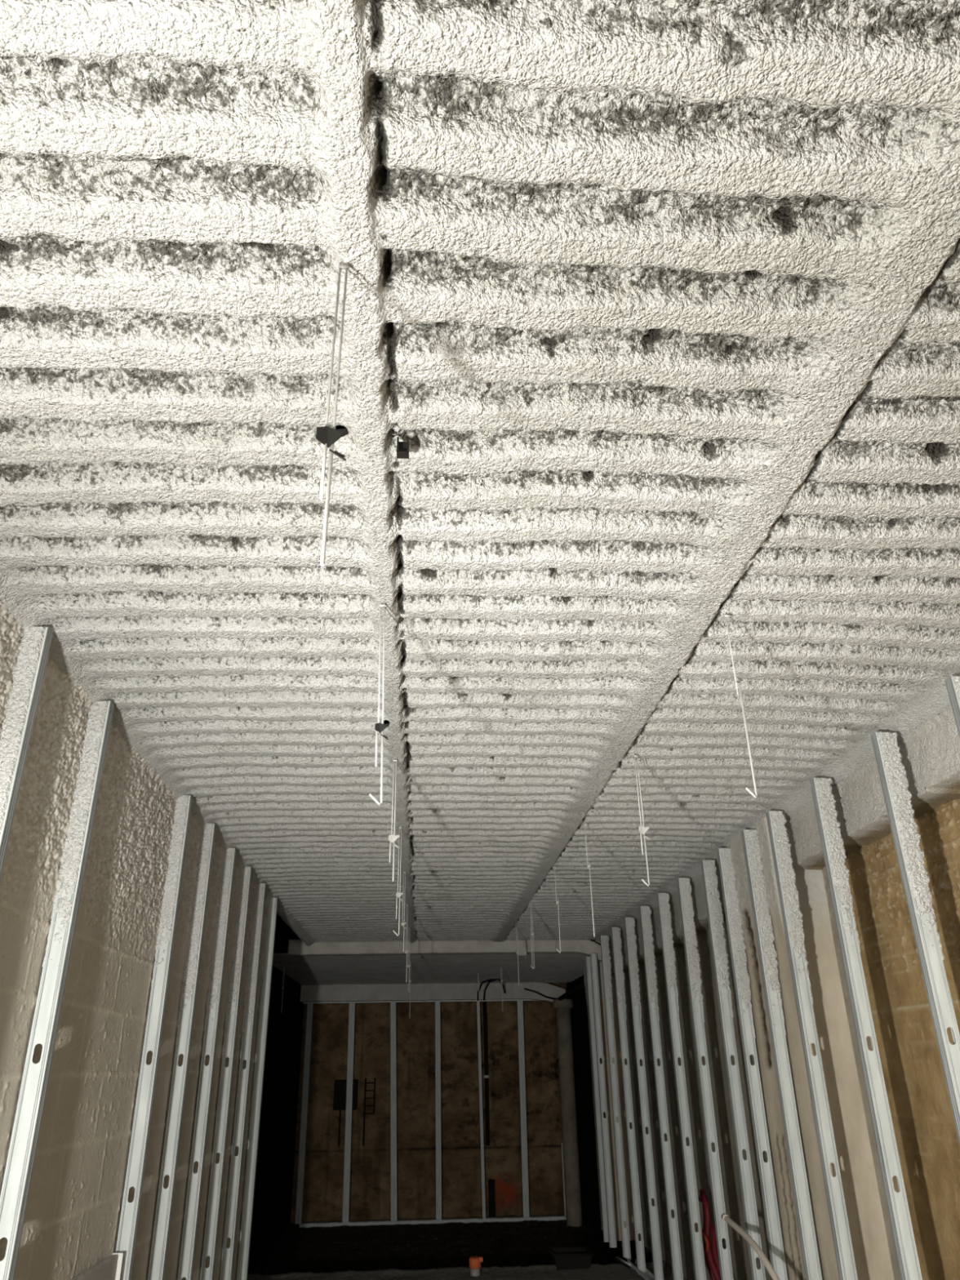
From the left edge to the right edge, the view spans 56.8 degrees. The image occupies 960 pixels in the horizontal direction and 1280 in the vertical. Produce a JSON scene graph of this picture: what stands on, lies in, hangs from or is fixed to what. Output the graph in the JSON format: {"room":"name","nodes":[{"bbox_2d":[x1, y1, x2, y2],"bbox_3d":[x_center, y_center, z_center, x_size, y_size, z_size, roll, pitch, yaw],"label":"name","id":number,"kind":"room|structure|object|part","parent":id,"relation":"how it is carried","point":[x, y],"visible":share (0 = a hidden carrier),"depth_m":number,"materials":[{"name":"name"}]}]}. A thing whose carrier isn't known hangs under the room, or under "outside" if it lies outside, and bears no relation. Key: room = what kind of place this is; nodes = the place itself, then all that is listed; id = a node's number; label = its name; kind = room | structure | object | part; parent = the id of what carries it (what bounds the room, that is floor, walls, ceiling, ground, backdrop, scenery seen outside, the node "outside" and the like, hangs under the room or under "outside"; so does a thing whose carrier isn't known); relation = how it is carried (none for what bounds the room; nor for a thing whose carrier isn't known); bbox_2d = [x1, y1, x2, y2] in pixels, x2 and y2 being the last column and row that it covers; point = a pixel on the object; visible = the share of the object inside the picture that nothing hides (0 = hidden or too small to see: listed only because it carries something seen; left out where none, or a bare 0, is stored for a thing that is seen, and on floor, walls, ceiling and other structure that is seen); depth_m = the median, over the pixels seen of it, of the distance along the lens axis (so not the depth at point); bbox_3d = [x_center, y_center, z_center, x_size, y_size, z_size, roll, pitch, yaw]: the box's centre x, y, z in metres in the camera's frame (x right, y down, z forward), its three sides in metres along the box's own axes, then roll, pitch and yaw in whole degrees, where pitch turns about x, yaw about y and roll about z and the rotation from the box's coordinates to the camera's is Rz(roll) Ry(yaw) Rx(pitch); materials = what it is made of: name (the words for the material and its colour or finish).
{"room":"building under construction","nodes":[
{"label":"building under construction","id":0,"kind":"room"},
{"bbox_2d":[0,600,270,1279],"bbox_3d":[-1.334,1.300,2.304,0.048,2.794,9.089,1,-26,-3],"label":"wall","id":1,"kind":"structure","parent":0,"point":[72,1219],"depth_m":3.29,"materials":[{"name":"concrete"}]},
{"bbox_2d":[71,1252,123,1279],"bbox_3d":[-1.377,2.525,3.072,0.040,0.595,0.509,1,-26,-3],"label":"panel","id":2,"kind":"object","parent":1,"relation":"attached to","point":[109,1268],"visible":1,"depth_m":3.30,"materials":[{"name":"white"}]},
{"bbox_2d":[248,940,304,1272],"bbox_3d":[-2.530,5.498,10.920,0.098,3.538,4.331,1,-26,-3],"label":"wall","id":3,"kind":"structure","parent":0,"point":[273,1184],"depth_m":10.91,"materials":[{"name":"black"}]},
{"bbox_2d":[275,914,300,940],"bbox_3d":[-2.784,2.544,8.189,2.074,0.085,2.867,1,-26,-3],"label":"ceiling","id":4,"kind":"structure","parent":0,"point":[282,931],"depth_m":8.98,"materials":[{"name":"black"}]},
{"bbox_2d":[290,982,567,1223],"bbox_3d":[-1.212,6.606,12.780,5.612,3.111,0.066,1,-26,-3],"label":"wall","id":5,"kind":"structure","parent":0,"point":[370,1195],"depth_m":12.71,"materials":[{"name":"orange concrete"}]},
{"bbox_2d":[333,1079,358,1146],"bbox_3d":[-1.915,6.709,12.602,0.336,0.842,0.159,1,-26,-3],"label":"wall box","id":6,"kind":"object","parent":5,"relation":"attached to","point":[340,1086],"visible":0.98,"depth_m":12.62,"materials":[{"name":"black metal"}]},
{"bbox_2d":[362,1078,375,1146],"bbox_3d":[-1.579,6.726,12.663,0.158,0.854,0.024,1,-26,-3],"label":"bracket","id":7,"kind":"object","parent":5,"relation":"attached to","point":[366,1082],"visible":1,"depth_m":12.70,"materials":[{"name":"black metal"}]},
{"bbox_2d":[482,1001,489,1145],"bbox_3d":[0.093,6.292,12.948,0.077,1.880,0.077,1,-26,-3],"label":"drain pipe","id":8,"kind":"object","parent":5,"relation":"attached to","point":[484,1003],"visible":1,"depth_m":12.91,"materials":[{"name":"black metal"}]},
{"bbox_2d":[272,950,586,985],"bbox_3d":[-1.216,4.202,11.271,5.368,0.024,4.002,1,-26,-3],"label":"ceiling","id":9,"kind":"structure","parent":0,"point":[557,967],"depth_m":11.06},
{"bbox_2d":[280,967,284,1012],"bbox_3d":[-2.326,4.123,10.477,0.024,0.504,0.010,3,-26,-9],"label":"hanger","id":10,"kind":"object","parent":9,"relation":"hanging from","point":[283,967],"visible":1,"depth_m":10.49,"materials":[{"name":"silver metal"}]},
{"bbox_2d":[408,962,411,1006],"bbox_3d":[-0.805,4.026,10.217,0.034,0.602,0.011,3,-26,-9],"label":"hanger","id":11,"kind":"object","parent":9,"relation":"hanging from","point":[410,980],"visible":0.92,"depth_m":10.22,"materials":[{"name":"silver metal"}]},
{"bbox_3d":[-0.801,4.110,10.179,0.005,0.416,0.005,-9,-27,17],"label":"rod","id":12,"kind":"part","parent":11,"relation":"part of","materials":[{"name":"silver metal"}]},
{"bbox_2d":[300,982,565,1002],"bbox_3d":[-0.707,5.197,12.982,3.928,0.358,0.130,1,-26,-3],"label":"ceiling beam","id":13,"kind":"structure","parent":9,"relation":"attached to","point":[419,992],"depth_m":12.94,"materials":[{"name":"metal"}]},
{"bbox_2d":[288,938,601,961],"bbox_3d":[-0.229,3.407,9.544,3.623,0.410,0.163,1,-26,-3],"label":"ceiling beam","id":14,"kind":"structure","parent":9,"relation":"attached to","point":[296,948],"depth_m":9.54,"materials":[{"name":"metal"}]},
{"bbox_2d":[515,939,526,955],"bbox_3d":[0.446,3.303,9.557,0.110,0.185,0.050,1,-26,-3],"label":"beam gusset","id":15,"kind":"structure","parent":14,"relation":"attached to","point":[521,944],"depth_m":9.53,"materials":[{"name":"metal"}]},
{"bbox_2d":[477,973,479,996],"bbox_3d":[-0.017,4.599,11.620,0.029,0.443,0.011,3,-26,-9],"label":"hanger","id":16,"kind":"object","parent":9,"relation":"hanging from","point":[478,985],"visible":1,"depth_m":11.66,"materials":[{"name":"silver metal"}]},
{"bbox_2d":[477,978,493,1000],"bbox_3d":[0.064,4.977,12.640,0.042,0.250,0.714,7,-27,-16],"label":"loose cable","id":17,"kind":"object","parent":9,"relation":"hanging from","point":[489,980],"visible":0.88,"depth_m":12.81,"materials":[{"name":"black rubber"}]},
{"bbox_2d":[483,978,506,1000],"bbox_3d":[0.226,4.978,12.649,0.329,0.250,0.702,1,-26,-3],"label":"loose cable","id":18,"kind":"object","parent":9,"relation":"hanging from","point":[499,980],"visible":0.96,"depth_m":12.76,"materials":[{"name":"black rubber"}]},
{"bbox_2d":[500,968,502,1011],"bbox_3d":[0.272,4.312,10.963,0.034,0.504,0.011,3,-26,-9],"label":"hanger","id":19,"kind":"object","parent":9,"relation":"hanging from","point":[500,968],"visible":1,"depth_m":10.94,"materials":[{"name":"silver metal"}]},
{"bbox_2d":[247,1214,687,1279],"bbox_3d":[-0.714,4.289,4.941,5.612,0.371,16.348,1,-26,-3],"label":"floor","id":20,"kind":"structure","parent":0,"point":[518,1250],"depth_m":9.96,"materials":[{"name":"concrete"}]},
{"bbox_2d":[299,1215,566,1227],"bbox_3d":[-0.597,7.777,11.882,3.587,0.047,0.122,1,-26,-3],"label":"track","id":21,"kind":"object","parent":20,"relation":"on","point":[508,1219],"visible":0.98,"depth_m":11.85,"materials":[{"name":"metal"}]},
{"bbox_2d":[294,1003,313,1224],"bbox_3d":[-2.442,6.516,12.378,0.081,2.733,0.065,0,-26,-4],"label":"stud","id":22,"kind":"object","parent":21,"relation":"on","point":[299,1210],"visible":0.96,"depth_m":12.31,"materials":[{"name":"metal"}]},
{"bbox_2d":[302,999,540,1003],"bbox_3d":[-0.665,5.312,13.076,3.831,0.037,0.104,1,-26,-3],"label":"track","id":23,"kind":"object","parent":22,"relation":"on","point":[422,1001],"visible":0.54,"depth_m":13.01,"materials":[{"name":"metal"}]},
{"bbox_2d":[342,1003,355,1222],"bbox_3d":[-1.829,6.523,12.415,0.084,2.733,0.065,0,-26,-4],"label":"stud","id":24,"kind":"object","parent":21,"relation":"on","point":[352,1006],"visible":1,"depth_m":12.34,"materials":[{"name":"metal"}]},
{"bbox_2d":[390,1002,396,1221],"bbox_3d":[-1.211,6.530,12.452,0.081,2.733,0.065,-1,-26,-4],"label":"stud","id":25,"kind":"object","parent":21,"relation":"on","point":[393,1005],"visible":0.99,"depth_m":12.40,"materials":[{"name":"metal"}]},
{"bbox_2d":[435,1001,441,1219],"bbox_3d":[-0.588,6.537,12.489,0.074,2.733,0.065,0,-26,-4],"label":"stud","id":26,"kind":"object","parent":21,"relation":"on","point":[437,1037],"visible":0.96,"depth_m":12.42,"materials":[{"name":"metal"}]},
{"bbox_2d":[476,1001,485,1218],"bbox_3d":[0.013,6.544,12.525,0.042,2.733,0.065,0,-26,-4],"label":"stud","id":27,"kind":"object","parent":21,"relation":"on","point":[477,1002],"visible":0.87,"depth_m":12.45,"materials":[{"name":"metal"}]},
{"bbox_2d":[517,1000,528,1217],"bbox_3d":[0.606,6.551,12.561,0.082,2.733,0.065,1,-26,-3],"label":"stud","id":28,"kind":"object","parent":21,"relation":"on","point":[520,1006],"visible":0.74,"depth_m":12.49,"materials":[{"name":"metal"}]},
{"bbox_2d":[560,1142,565,1216],"bbox_3d":[1.149,7.400,12.187,0.027,0.860,0.065,1,-26,-3],"label":"stud","id":29,"kind":"object","parent":21,"relation":"on","point":[561,1143],"visible":0.66,"depth_m":12.16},
{"bbox_2d":[469,1256,483,1276],"bbox_3d":[-0.034,5.183,7.329,0.111,0.159,0.111,1,-26,-3],"label":"pipe","id":30,"kind":"object","parent":20,"relation":"on","point":[475,1264],"visible":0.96,"depth_m":7.31,"materials":[{"name":"orange plastic"}]},
{"bbox_2d":[488,1179,494,1217],"bbox_3d":[0.159,7.688,12.124,0.081,0.549,0.081,1,-26,-3],"label":"pipe stub","id":31,"kind":"object","parent":20,"relation":"attached to","point":[491,1182],"visible":0.66,"depth_m":12.13,"materials":[{"name":"black metal"}]},
{"bbox_2d":[552,999,582,1226],"bbox_3d":[1.208,6.425,12.110,0.290,2.830,0.290,1,-26,-3],"label":"round column","id":32,"kind":"structure","parent":20,"relation":"on","point":[565,1048],"depth_m":12.02,"materials":[{"name":"grey concrete"}]},
{"bbox_2d":[557,982,584,1000],"bbox_3d":[1.277,4.751,12.038,0.077,0.181,1.486,4,-26,-11],"label":"pipe","id":33,"kind":"object","parent":32,"relation":"attached to","point":[580,986],"visible":0.79,"depth_m":12.05,"materials":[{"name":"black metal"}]},
{"bbox_2d":[524,987,557,999],"bbox_3d":[0.932,5.149,12.896,0.588,0.206,0.171,-16,-30,29],"label":"loose cable","id":34,"kind":"object","parent":33,"relation":"hanging from","point":[525,988],"visible":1,"depth_m":12.97,"materials":[{"name":"black rubber"}]},
{"bbox_2d":[548,1246,593,1269],"bbox_3d":[0.781,5.313,7.632,0.347,0.113,0.323,1,-26,-3],"label":"tub","id":35,"kind":"object","parent":20,"relation":"on","point":[575,1257],"visible":1,"depth_m":7.51,"materials":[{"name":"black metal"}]},
{"bbox_2d":[585,956,608,1242],"bbox_3d":[1.216,4.664,9.195,0.065,2.623,0.042,1,-26,-3],"label":"stud","id":36,"kind":"object","parent":20,"relation":"on","point":[600,1151],"visible":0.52,"depth_m":9.12,"materials":[{"name":"metal"}]},
{"bbox_2d":[590,953,617,1247],"bbox_3d":[1.233,4.537,8.932,0.065,2.623,0.042,1,-26,-3],"label":"stud","id":37,"kind":"object","parent":20,"relation":"on","point":[596,998],"visible":1,"depth_m":8.87,"materials":[{"name":"metal"}]},
{"bbox_2d":[582,940,635,1240],"bbox_3d":[1.381,4.743,9.563,0.284,2.794,0.691,1,-26,-3],"label":"studs","id":38,"kind":"object","parent":20,"relation":"on","point":[627,1174],"visible":0.16,"depth_m":9.23,"materials":[{"name":"metal"}]},
{"bbox_2d":[600,935,631,1260],"bbox_3d":[1.283,4.212,8.377,0.091,2.727,0.059,1,-26,-3],"label":"stud","id":39,"kind":"object","parent":20,"relation":"on","point":[604,940],"visible":1,"depth_m":8.34,"materials":[{"name":"metal"}]},
{"bbox_2d":[610,1256,630,1268],"bbox_3d":[1.203,5.343,7.625,0.018,0.028,0.398,5,-26,-13],"label":"rod","id":40,"kind":"object","parent":20,"relation":"on","point":[611,1257],"visible":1,"depth_m":7.61,"materials":[{"name":"black metal"}]},
{"bbox_2d":[627,1259,653,1279],"bbox_3d":[1.528,3.679,4.195,0.072,0.030,7.625,1,-26,-3],"label":"floor track","id":41,"kind":"object","parent":20,"relation":"on","point":[648,1275],"visible":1,"depth_m":7.18,"materials":[{"name":"metal"}]},
{"bbox_2d":[615,1256,631,1266],"bbox_3d":[1.245,5.343,7.627,0.018,0.028,0.398,5,-26,-13],"label":"rod","id":42,"kind":"object","parent":41,"relation":"on","point":[616,1257],"visible":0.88,"depth_m":7.64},
{"bbox_2d":[620,1256,636,1266],"bbox_3d":[1.288,5.344,7.630,0.018,0.028,0.398,5,-26,-13],"label":"rod","id":43,"kind":"object","parent":41,"relation":"on","point":[621,1257],"visible":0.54,"depth_m":7.68,"materials":[{"name":"black metal"}]},
{"bbox_2d":[611,927,646,1275],"bbox_3d":[1.316,3.958,7.850,0.087,2.727,0.059,1,-26,-3],"label":"stud","id":44,"kind":"object","parent":41,"relation":"on","point":[620,978],"visible":1,"depth_m":7.81,"materials":[{"name":"metal"}]},
{"bbox_2d":[624,917,663,1279],"bbox_3d":[1.353,3.694,7.301,0.089,2.727,0.060,1,-26,-3],"label":"stud","id":45,"kind":"object","parent":41,"relation":"on","point":[629,922],"visible":1,"depth_m":7.28,"materials":[{"name":"metal"}]},
{"bbox_2d":[639,906,683,1279],"bbox_3d":[1.389,3.429,6.753,0.088,2.727,0.059,1,-26,-3],"label":"stud","id":46,"kind":"object","parent":41,"relation":"on","point":[645,911],"visible":1,"depth_m":6.75,"materials":[{"name":"metal"}]},
{"bbox_2d":[657,893,706,1279],"bbox_3d":[1.426,3.165,6.204,0.090,2.727,0.059,1,-26,-3],"label":"stud","id":47,"kind":"object","parent":41,"relation":"on","point":[663,899],"visible":1,"depth_m":6.22,"materials":[{"name":"metal"}]},
{"bbox_2d":[676,877,733,1279],"bbox_3d":[1.460,2.906,5.667,0.088,2.727,0.059,1,-26,-3],"label":"stud","id":48,"kind":"object","parent":41,"relation":"on","point":[692,958],"visible":1,"depth_m":5.71,"materials":[{"name":"metal"}]},
{"bbox_2d":[701,859,766,1279],"bbox_3d":[1.496,2.647,5.129,0.090,2.727,0.060,1,-26,-3],"label":"stud","id":49,"kind":"object","parent":41,"relation":"on","point":[714,910],"visible":1,"depth_m":5.22,"materials":[{"name":"metal"}]},
{"bbox_2d":[716,848,787,1279],"bbox_3d":[1.516,2.498,4.822,0.089,2.727,0.060,1,-26,-3],"label":"stud","id":50,"kind":"object","parent":41,"relation":"on","point":[737,946],"visible":0.99,"depth_m":4.91,"materials":[{"name":"metal"}]},
{"bbox_2d":[741,829,822,1279],"bbox_3d":[1.545,2.298,4.405,0.091,2.727,0.059,1,-26,-3],"label":"stud","id":51,"kind":"object","parent":41,"relation":"on","point":[765,936],"visible":1,"depth_m":4.50,"materials":[{"name":"metal"}]},
{"bbox_2d":[765,810,857,1279],"bbox_3d":[1.568,2.123,4.043,0.090,2.727,0.060,1,-26,-3],"label":"stud","id":52,"kind":"object","parent":41,"relation":"on","point":[785,875],"visible":1,"depth_m":4.16,"materials":[{"name":"metal"}]},
{"bbox_2d":[809,777,922,1279],"bbox_3d":[1.602,1.869,3.517,0.090,2.727,0.059,1,-26,-3],"label":"stud","id":53,"kind":"object","parent":41,"relation":"on","point":[832,842],"visible":1,"depth_m":3.64,"materials":[{"name":"metal"}]},
{"bbox_2d":[871,731,959,1143],"bbox_3d":[1.638,1.600,2.957,0.088,2.727,0.059,1,-26,-3],"label":"stud","id":54,"kind":"object","parent":41,"relation":"on","point":[892,773],"visible":1,"depth_m":3.25,"materials":[{"name":"metal"}]},
{"bbox_2d":[944,675,959,737],"bbox_3d":[1.672,1.356,2.452,0.089,2.727,0.060,1,-26,-3],"label":"stud","id":55,"kind":"object","parent":41,"relation":"on","point":[953,682],"visible":1,"depth_m":3.01,"materials":[{"name":"metal"}]},
{"bbox_2d":[698,1189,715,1279],"bbox_3d":[1.569,4.162,6.037,0.078,0.719,0.200,1,-26,-3],"label":"hose","id":56,"kind":"object","parent":20,"relation":"on","point":[709,1270],"visible":0.34,"depth_m":6.05,"materials":[{"name":"red"}]},
{"bbox_2d":[697,1191,720,1279],"bbox_3d":[1.549,4.131,5.964,0.082,0.711,0.322,1,-26,-3],"label":"hose","id":57,"kind":"object","parent":20,"relation":"on","point":[702,1197],"visible":0.93,"depth_m":6.02,"materials":[{"name":"red"}]},
{"bbox_2d":[696,1217,709,1265],"bbox_3d":[1.500,4.056,5.990,0.057,0.283,0.119,5,-26,-13],"label":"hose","id":58,"kind":"object","parent":57,"relation":"attached to","point":[704,1236],"visible":0.51,"depth_m":5.94,"materials":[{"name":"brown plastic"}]},
{"bbox_2d":[711,1223,720,1276],"bbox_3d":[1.560,4.121,5.759,0.076,0.551,0.192,1,-26,-3],"label":"hose","id":59,"kind":"object","parent":20,"relation":"on","point":[714,1246],"visible":0.6,"depth_m":5.82,"materials":[{"name":"red"}]},
{"bbox_2d":[721,1213,779,1279],"bbox_3d":[1.348,3.192,4.013,0.042,0.791,1.807,-2,-26,1],"label":"conduit","id":60,"kind":"object","parent":20,"relation":"on","point":[725,1217],"visible":1,"depth_m":4.33,"materials":[{"name":"beige"}]},
{"bbox_2d":[0,0,959,946],"bbox_3d":[0.117,0.603,4.228,3.196,0.235,11.773,1,-26,-3],"label":"ceiling","id":61,"kind":"structure","parent":0,"point":[655,304],"depth_m":1.84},
{"bbox_2d":[315,262,348,566],"bbox_3d":[-0.219,-0.364,1.342,0.048,0.576,0.012,3,-26,-9],"label":"hanger","id":62,"kind":"object","parent":61,"relation":"hanging from","point":[326,435],"visible":1,"depth_m":1.31,"materials":[{"name":"silver metal"}]},
{"bbox_3d":[-0.221,-0.212,1.270,0.016,0.240,0.006,10,-28,-21],"label":"rod","id":63,"kind":"part","parent":62,"relation":"part of","materials":[{"name":"silver metal"}]},
{"bbox_2d":[335,425,347,436],"bbox_3d":[-0.209,-0.311,1.322,0.024,0.022,0.001,1,-26,-3],"label":"washer","id":64,"kind":"object","parent":62,"relation":"in","point":[338,427],"depth_m":1.33,"materials":[{"name":"metal"}]},
{"bbox_2d":[368,602,389,804],"bbox_3d":[-0.267,0.159,2.409,0.048,0.591,0.013,4,-26,-11],"label":"hanger","id":65,"kind":"object","parent":61,"relation":"hanging from","point":[379,727],"visible":1,"depth_m":2.38,"materials":[{"name":"silver metal"}]},
{"bbox_3d":[-0.270,0.319,2.331,0.036,0.234,0.011,6,-26,-13],"label":"rod","id":66,"kind":"part","parent":65,"relation":"part of","materials":[{"name":"silver metal"}]},
{"bbox_2d":[383,720,389,724],"bbox_3d":[-0.252,0.224,2.384,0.019,0.019,0.001,1,-26,-3],"label":"washer","id":67,"kind":"object","parent":65,"relation":"in","point":[385,722],"depth_m":2.39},
{"bbox_2d":[388,758,399,881],"bbox_3d":[-0.356,0.742,3.702,0.048,0.518,0.012,3,-26,-9],"label":"hanger","id":68,"kind":"object","parent":61,"relation":"hanging from","point":[392,838],"visible":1,"depth_m":3.67,"materials":[{"name":"silver metal"}]},
{"bbox_3d":[-0.360,0.887,3.633,0.021,0.196,0.006,6,-26,-13],"label":"rod","id":69,"kind":"part","parent":68,"relation":"part of","materials":[{"name":"silver metal"}]},
{"bbox_2d":[392,826,403,935],"bbox_3d":[-0.435,1.282,4.752,0.050,0.580,0.012,4,-26,-10],"label":"hanger","id":70,"kind":"object","parent":61,"relation":"hanging from","point":[399,894],"visible":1,"depth_m":4.72,"materials":[{"name":"silver metal"}]},
{"bbox_3d":[-0.439,1.437,4.675,0.036,0.233,0.010,6,-26,-13],"label":"rod","id":71,"kind":"part","parent":70,"relation":"part of","materials":[{"name":"silver metal"}]},
{"bbox_2d":[396,436,408,458],"bbox_3d":[-0.165,-0.413,1.907,0.026,0.042,0.020,1,-26,-3],"label":"bracket","id":72,"kind":"object","parent":61,"relation":"attached to","point":[402,447],"visible":1,"depth_m":1.90,"materials":[{"name":"black"}]},
{"bbox_2d":[401,871,405,951],"bbox_3d":[-0.504,1.794,5.885,0.034,0.518,0.011,3,-26,-9],"label":"hanger","id":73,"kind":"object","parent":61,"relation":"hanging from","point":[403,923],"visible":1,"depth_m":5.88,"materials":[{"name":"silver metal"}]},
{"bbox_3d":[-0.499,1.940,5.818,0.005,0.196,0.005,-9,-27,17],"label":"rod","id":74,"kind":"part","parent":73,"relation":"part of","materials":[{"name":"silver metal"}]},
{"bbox_2d":[404,903,408,982],"bbox_3d":[-0.582,2.409,7.076,0.034,0.592,0.011,3,-26,-9],"label":"hanger","id":75,"kind":"object","parent":61,"relation":"hanging from","point":[406,951],"visible":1,"depth_m":7.09,"materials":[{"name":"silver metal"}]},
{"bbox_3d":[-0.578,2.566,7.004,0.005,0.245,0.005,-9,-27,17],"label":"rod","id":76,"kind":"part","parent":75,"relation":"part of","materials":[{"name":"silver metal"}]},
{"bbox_2d":[407,927,410,991],"bbox_3d":[-0.662,2.979,8.288,0.034,0.567,0.011,3,-26,-9],"label":"hanger","id":77,"kind":"object","parent":61,"relation":"hanging from","point":[409,965],"visible":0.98,"depth_m":8.30,"materials":[{"name":"silver metal"}]},
{"bbox_2d":[515,926,519,986],"bbox_3d":[0.359,3.015,8.474,0.024,0.534,0.010,3,-26,-9],"label":"hanger","id":78,"kind":"object","parent":61,"relation":"hanging from","point":[517,926],"visible":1,"depth_m":8.48,"materials":[{"name":"silver metal"}]},
{"bbox_3d":[0.364,3.114,8.430,0.005,0.318,0.005,-9,-27,17],"label":"rod","id":79,"kind":"part","parent":78,"relation":"part of","materials":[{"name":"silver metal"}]},
{"bbox_2d":[529,904,534,968],"bbox_3d":[0.426,2.438,7.303,0.044,0.510,0.011,5,-26,-11],"label":"hanger","id":80,"kind":"object","parent":61,"relation":"hanging from","point":[532,933],"visible":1,"depth_m":7.30,"materials":[{"name":"silver metal"}]},
{"bbox_3d":[0.423,2.534,7.256,0.036,0.294,0.010,6,-26,-13],"label":"rod","id":81,"kind":"part","parent":80,"relation":"part of","materials":[{"name":"silver metal"}]},
{"bbox_2d":[554,866,560,952],"bbox_3d":[0.508,1.782,5.888,0.042,0.559,0.011,5,-26,-12],"label":"hanger","id":82,"kind":"object","parent":61,"relation":"hanging from","point":[557,901],"visible":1,"depth_m":5.89,"materials":[{"name":"silver metal"}]},
{"bbox_3d":[0.508,1.879,5.839,0.036,0.343,0.009,9,-27,-19],"label":"rod","id":83,"kind":"part","parent":82,"relation":"part of","materials":[{"name":"silver metal"}]},
{"bbox_2d":[584,822,595,937],"bbox_3d":[0.596,1.292,4.816,0.022,0.608,0.010,3,-26,-9],"label":"hanger","id":84,"kind":"object","parent":61,"relation":"hanging from","point":[588,865],"visible":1,"depth_m":4.81,"materials":[{"name":"silver metal"}]},
{"bbox_3d":[0.601,1.391,4.771,0.005,0.392,0.005,-9,-27,17],"label":"rod","id":85,"kind":"part","parent":84,"relation":"part of","materials":[{"name":"silver metal"}]},
{"bbox_2d":[633,753,649,886],"bbox_3d":[0.681,0.750,3.739,0.056,0.565,0.012,4,-26,-9],"label":"hanger","id":86,"kind":"object","parent":61,"relation":"hanging from","point":[642,829],"visible":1,"depth_m":3.71,"materials":[{"name":"silver metal"}]},
{"bbox_3d":[0.674,0.889,3.670,0.036,0.254,0.010,6,-26,-13],"label":"rod","id":87,"kind":"part","parent":86,"relation":"part of","materials":[{"name":"silver metal"}]},
{"bbox_2d":[724,613,757,797],"bbox_3d":[0.737,0.174,2.540,0.036,0.569,0.010,6,-26,-13],"label":"hanger","id":88,"kind":"object","parent":61,"relation":"hanging from","point":[755,795],"visible":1,"depth_m":2.52,"materials":[{"name":"silver metal"}]},
{"bbox_3d":[0.739,0.276,2.489,0.036,0.341,0.009,9,-27,-19],"label":"rod","id":89,"kind":"part","parent":88,"relation":"part of","materials":[{"name":"silver metal"}]},
{"bbox_2d":[566,939,653,1262],"bbox_3d":[1.512,5.637,11.356,0.122,3.538,4.148,1,-26,-3],"label":"wall","id":90,"kind":"structure","parent":0,"point":[589,1189],"depth_m":11.88,"materials":[{"name":"black"}]},
{"bbox_2d":[608,706,959,975],"bbox_3d":[1.755,0.844,4.254,0.240,0.402,11.834,1,-26,-3],"label":"wall","id":91,"kind":"structure","parent":0,"point":[931,753],"depth_m":3.98,"materials":[{"name":"paint"}]},
{"bbox_2d":[623,798,959,1279],"bbox_3d":[1.859,2.186,3.953,0.030,2.525,12.444,1,-26,-3],"label":"wall","id":92,"kind":"structure","parent":0,"point":[926,1138],"depth_m":4.10,"materials":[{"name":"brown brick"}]},
{"bbox_2d":[726,817,894,1279],"bbox_3d":[1.701,2.345,4.587,0.298,2.794,0.703,1,-26,-3],"label":"studs","id":93,"kind":"object","parent":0,"point":[872,1256],"visible":0.66,"depth_m":4.46,"materials":[{"name":"metal"}]},
{"bbox_3d":[-1.388,3.236,3.165,0.072,0.030,5.734,1,-26,-3],"label":"floor track","id":94,"kind":"object","parent":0,"visible":0},
{"bbox_2d":[0,626,53,879],"bbox_3d":[-1.309,1.206,2.060,0.086,2.751,0.055,1,-26,-3],"label":"stud","id":95,"kind":"object","parent":94,"relation":"on","point":[27,679],"visible":0.98,"depth_m":2.52,"materials":[{"name":"metal"}]},
{"bbox_2d":[0,700,114,1279],"bbox_3d":[-1.344,1.462,2.592,0.085,2.751,0.056,1,-26,-3],"label":"stud","id":96,"kind":"object","parent":94,"relation":"on","point":[14,1196],"visible":0.97,"depth_m":2.76,"materials":[{"name":"metal"}]},
{"bbox_2d":[115,795,192,1279],"bbox_3d":[-1.416,1.994,3.694,0.085,2.751,0.056,1,-26,-3],"label":"stud","id":97,"kind":"object","parent":94,"relation":"on","point":[140,1139],"visible":0.98,"depth_m":3.82,"materials":[{"name":"metal"}]},
{"bbox_2d":[147,823,216,1279],"bbox_3d":[-1.448,2.232,4.188,0.084,2.751,0.056,1,-26,-3],"label":"stud","id":98,"kind":"object","parent":94,"relation":"on","point":[160,1241],"visible":0.98,"depth_m":4.29,"materials":[{"name":"metal"}]},
{"bbox_2d":[177,848,236,1279],"bbox_3d":[-1.483,2.486,4.715,0.085,2.751,0.056,1,-26,-3],"label":"stud","id":99,"kind":"object","parent":94,"relation":"on","point":[187,1255],"visible":0.98,"depth_m":4.78,"materials":[{"name":"metal"}]},
{"bbox_2d":[200,866,252,1279],"bbox_3d":[-1.516,2.724,5.208,0.086,2.751,0.056,1,-26,-3],"label":"stud","id":100,"kind":"object","parent":94,"relation":"on","point":[234,983],"visible":0.95,"depth_m":5.26,"materials":[{"name":"metal"}]},
{"bbox_2d":[219,883,266,1279],"bbox_3d":[-1.551,2.978,5.735,0.086,2.751,0.055,1,-26,-3],"label":"stud","id":101,"kind":"object","parent":94,"relation":"on","point":[251,988],"visible":0.98,"depth_m":5.77,"materials":[{"name":"metal"}]},
{"bbox_2d":[236,897,278,1279],"bbox_3d":[-1.575,3.234,6.268,0.065,2.751,0.042,1,-26,-3],"label":"stud","id":102,"kind":"object","parent":94,"relation":"on","point":[257,1090],"visible":0.99,"depth_m":6.25,"materials":[{"name":"metal"}]}
]}

